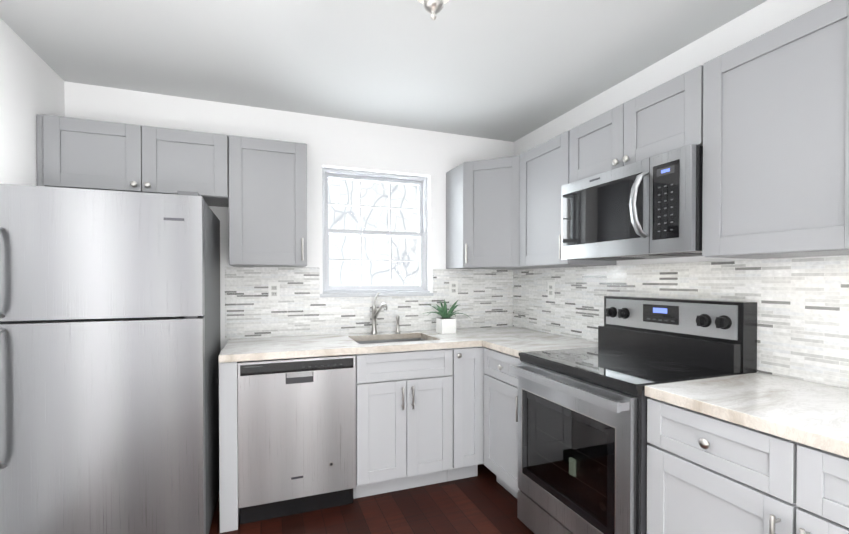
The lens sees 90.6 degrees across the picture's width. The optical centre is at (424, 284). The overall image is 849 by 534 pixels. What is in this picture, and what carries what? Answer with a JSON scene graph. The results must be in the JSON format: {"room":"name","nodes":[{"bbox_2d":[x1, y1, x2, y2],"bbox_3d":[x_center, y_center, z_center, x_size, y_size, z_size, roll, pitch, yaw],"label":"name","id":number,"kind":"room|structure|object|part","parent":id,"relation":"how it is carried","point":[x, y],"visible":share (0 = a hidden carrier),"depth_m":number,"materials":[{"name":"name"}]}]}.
{"room":"kitchen","nodes":[
{"label":"kitchen","id":0,"kind":"room"},
{"bbox_2d":[0,18,64,185],"bbox_3d":[-1.322,0.074,0.249,0.140,2.440,4.880,0,1,-21],"label":"wall","id":1,"kind":"structure","parent":0,"point":[31,83],"depth_m":1.99,"materials":[{"name":"white paint"}]},
{"bbox_2d":[64,81,513,350],"bbox_3d":[-0.691,0.044,3.021,3.000,2.440,0.140,0,1,-21],"label":"wall","id":2,"kind":"structure","parent":0,"point":[434,157],"depth_m":2.92,"materials":[{"name":"white paint"}]},
{"bbox_2d":[36,114,228,206],"bbox_3d":[-1.590,-0.680,2.395,0.875,0.360,0.374,0,1,-21],"label":"upper cabinet","id":3,"kind":"object","parent":2,"relation":"attached to","point":[78,153],"visible":1,"depth_m":2.23,"materials":[{"name":"grey paint"}]},
{"bbox_2d":[228,135,306,266],"bbox_3d":[-0.973,-0.490,2.626,0.437,0.745,0.383,0,1,-21],"label":"upper cabinet","id":4,"kind":"object","parent":2,"relation":"attached to","point":[267,202],"visible":1,"depth_m":2.48,"materials":[{"name":"grey paint"}]},
{"bbox_2d":[225,267,512,338],"bbox_3d":[-0.276,0.113,3.098,2.169,0.468,0.008,0,1,-21],"label":"backsplash","id":5,"kind":"structure","parent":2,"relation":"attached to","point":[483,299],"depth_m":2.97,"materials":[{"name":"tile"}]},
{"bbox_2d":[268,282,279,299],"bbox_3d":[-1.007,0.041,2.812,0.072,0.116,0.007,0,1,-21],"label":"electrical outlet","id":6,"kind":"object","parent":5,"relation":"attached to","point":[273,290],"visible":1,"depth_m":2.81,"materials":[{"name":"white plastic"}]},
{"bbox_2d":[449,281,457,295],"bbox_3d":[0.228,0.026,3.279,0.072,0.116,0.007,0,1,-21],"label":"electrical outlet","id":7,"kind":"object","parent":5,"relation":"attached to","point":[453,288],"visible":1,"depth_m":3.28,"materials":[{"name":"white plastic"}]},
{"bbox_2d":[322,168,426,291],"bbox_3d":[-0.369,-0.388,3.170,0.809,0.899,0.070,0,1,-21],"label":"window","id":8,"kind":"structure","parent":2,"relation":"in","point":[391,234],"depth_m":3.15,"materials":[{"name":"grey"}]},
{"bbox_3d":[-0.375,-0.591,3.184,0.756,0.440,0.030,0,1,-21],"label":"window sash","id":9,"kind":"part","parent":8,"relation":"part of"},
{"bbox_2d":[320,291,432,296],"bbox_3d":[-0.342,0.068,3.104,0.850,0.034,0.080,0,1,-21],"label":"window sill","id":10,"kind":"structure","parent":2,"relation":"attached to","point":[382,293],"depth_m":3.07,"materials":[{"name":"grey wood"}]},
{"bbox_2d":[446,155,560,269],"bbox_3d":[0.554,-0.495,3.081,0.621,0.745,0.614,0,1,-21],"label":"upper cabinet","id":11,"kind":"object","parent":2,"relation":"attached to","point":[482,214],"visible":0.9,"depth_m":2.90,"materials":[{"name":"grey paint"}]},
{"bbox_2d":[209,464,533,533],"bbox_3d":[0.147,1.338,0.818,3.280,0.100,4.880,0,1,-21],"label":"floor","id":12,"kind":"structure","parent":0,"point":[484,501],"depth_m":2.31,"materials":[{"name":"brown wood"}]},
{"bbox_2d":[0,184,220,533],"bbox_3d":[-1.492,0.425,2.132,0.750,1.697,0.894,0,1,-21],"label":"refrigerator","id":13,"kind":"object","parent":12,"relation":"on","point":[110,345],"visible":0.98,"depth_m":1.77,"materials":[{"name":"grey metal"}]},
{"bbox_2d":[219,362,239,532],"bbox_3d":[-1.120,0.833,2.455,0.086,0.874,0.628,0,1,-21],"label":"panel","id":14,"kind":"object","parent":12,"relation":"on","point":[228,446],"visible":0.65,"depth_m":2.16,"materials":[{"name":"grey paint"}]},
{"bbox_2d":[238,354,355,523],"bbox_3d":[-0.784,0.835,2.561,0.613,0.868,0.607,0,1,-21],"label":"dishwasher","id":15,"kind":"object","parent":12,"relation":"on","point":[296,435],"visible":0.98,"depth_m":2.28,"materials":[{"name":"grey metal"}]},
{"bbox_2d":[353,348,452,498],"bbox_3d":[-0.210,0.829,2.779,0.605,0.874,0.664,0,1,-21],"label":"base cabinet","id":16,"kind":"object","parent":12,"relation":"on","point":[404,419],"visible":0.9,"depth_m":2.50,"materials":[{"name":"grey paint"}]},
{"bbox_2d":[219,326,597,362],"bbox_3d":[-0.074,0.461,2.596,2.146,0.215,1.097,0,1,-21],"label":"countertop","id":17,"kind":"structure","parent":16,"relation":"on","point":[512,340],"depth_m":2.57,"materials":[{"name":"beige stone"}]},
{"bbox_2d":[370,292,399,333],"bbox_3d":[-0.261,0.201,2.972,0.224,0.294,0.176,0,1,-21],"label":"faucet","id":18,"kind":"object","parent":17,"relation":"on","point":[375,312],"visible":1,"depth_m":2.98,"materials":[{"name":"silver metal"}]},
{"bbox_2d":[424,299,469,333],"bbox_3d":[0.159,0.222,3.065,0.397,0.251,0.332,0,1,-21],"label":"potted plant","id":19,"kind":"object","parent":17,"relation":"on","point":[445,323],"visible":1,"depth_m":3.00,"materials":[{"name":"green plant"}]},
{"bbox_2d":[447,346,483,480],"bbox_3d":[0.177,0.827,2.930,0.220,0.874,0.655,0,1,-21],"label":"base cabinet","id":20,"kind":"object","parent":12,"relation":"on","point":[468,410],"visible":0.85,"depth_m":2.66,"materials":[{"name":"grey paint"}]},
{"bbox_2d":[484,347,520,498],"bbox_3d":[0.727,0.831,2.577,0.664,0.874,0.488,0,1,-21],"label":"base cabinet","id":21,"kind":"object","parent":12,"relation":"on","point":[500,421],"visible":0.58,"depth_m":2.48,"materials":[{"name":"grey paint"}]},
{"bbox_2d":[509,296,756,533],"bbox_3d":[0.907,0.672,1.975,0.731,1.205,0.756,0,1,-21],"label":"range","id":22,"kind":"object","parent":12,"relation":"on","point":[583,443],"visible":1,"depth_m":1.83,"materials":[{"name":"grey metal"}]},
{"bbox_2d":[647,398,799,533],"bbox_3d":[1.164,0.844,1.421,0.664,0.874,0.456,0,1,-21],"label":"base cabinet","id":23,"kind":"object","parent":12,"relation":"on","point":[707,474],"visible":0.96,"depth_m":1.30,"materials":[{"name":"grey paint"}]},
{"bbox_2d":[645,372,848,457],"bbox_3d":[1.258,0.387,1.205,0.638,0.038,0.918,0,1,-21],"label":"countertop","id":24,"kind":"structure","parent":23,"relation":"on","point":[812,414],"depth_m":1.31,"materials":[{"name":"beige stone"}]},
{"bbox_2d":[796,443,848,533],"bbox_3d":[1.326,0.848,0.992,0.664,0.874,0.456,0,1,-21],"label":"base cabinet","id":25,"kind":"object","parent":12,"relation":"on","point":[822,492],"visible":0.96,"depth_m":1.04,"materials":[{"name":"grey paint"}]},
{"bbox_2d":[0,0,766,141],"bbox_3d":[0.147,-1.202,0.790,3.280,0.100,4.880,0,1,-21],"label":"ceiling","id":26,"kind":"structure","parent":0,"point":[509,70],"depth_m":2.09,"materials":[{"name":"white paint"}]},
{"bbox_2d":[417,0,448,20],"bbox_3d":[0.032,-1.041,1.465,0.300,0.235,0.300,0,1,-21],"label":"ceiling light","id":27,"kind":"object","parent":26,"relation":"attached to","point":[433,8],"visible":1,"depth_m":1.45,"materials":[{"name":"silver metal"}]},
{"bbox_2d":[514,0,843,269],"bbox_3d":[1.616,0.062,1.359,0.140,2.440,4.880,0,1,-21],"label":"wall","id":28,"kind":"structure","parent":0,"point":[760,19],"depth_m":2.08,"materials":[{"name":"white paint"}]},
{"bbox_2d":[520,131,615,266],"bbox_3d":[0.859,-0.489,2.608,0.383,0.745,0.480,0,1,-21],"label":"upper cabinet","id":29,"kind":"object","parent":28,"relation":"attached to","point":[544,172],"visible":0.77,"depth_m":2.54,"materials":[{"name":"grey paint"}]},
{"bbox_2d":[569,65,702,182],"bbox_3d":[1.083,-0.701,2.026,0.374,0.309,0.756,0,1,-21],"label":"upper cabinet","id":30,"kind":"object","parent":28,"relation":"attached to","point":[667,116],"visible":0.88,"depth_m":1.88,"materials":[{"name":"grey paint"}]},
{"bbox_2d":[561,144,702,260],"bbox_3d":[1.043,-0.337,2.015,0.461,0.407,0.756,0,1,-21],"label":"microwave","id":31,"kind":"object","parent":30,"relation":"attached to","point":[649,208],"visible":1,"depth_m":1.82,"materials":[{"name":"silver metal"}]},
{"bbox_2d":[513,255,848,388],"bbox_3d":[1.229,0.123,2.171,0.008,0.468,2.790,0,1,-21],"label":"backsplash","id":32,"kind":"structure","parent":28,"relation":"attached to","point":[802,318],"depth_m":1.75,"materials":[{"name":"tile"}]},
{"bbox_2d":[548,282,554,298],"bbox_3d":[0.905,0.039,3.004,0.007,0.116,0.072,0,1,-21],"label":"electrical outlet","id":33,"kind":"object","parent":32,"relation":"attached to","point":[551,289],"visible":1,"depth_m":3.00,"materials":[{"name":"white plastic"}]},
{"bbox_2d":[702,0,848,258],"bbox_3d":[1.301,-0.477,1.437,0.383,0.745,0.500,0,1,-21],"label":"upper cabinet","id":34,"kind":"object","parent":28,"relation":"attached to","point":[776,142],"visible":1,"depth_m":1.38,"materials":[{"name":"grey paint"}]},
{"label":"outside","id":35,"kind":"structure","parent":0,"visible":0},
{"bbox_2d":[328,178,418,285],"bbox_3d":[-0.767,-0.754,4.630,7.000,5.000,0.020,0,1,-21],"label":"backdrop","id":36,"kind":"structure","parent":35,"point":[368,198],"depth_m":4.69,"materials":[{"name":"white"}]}
]}

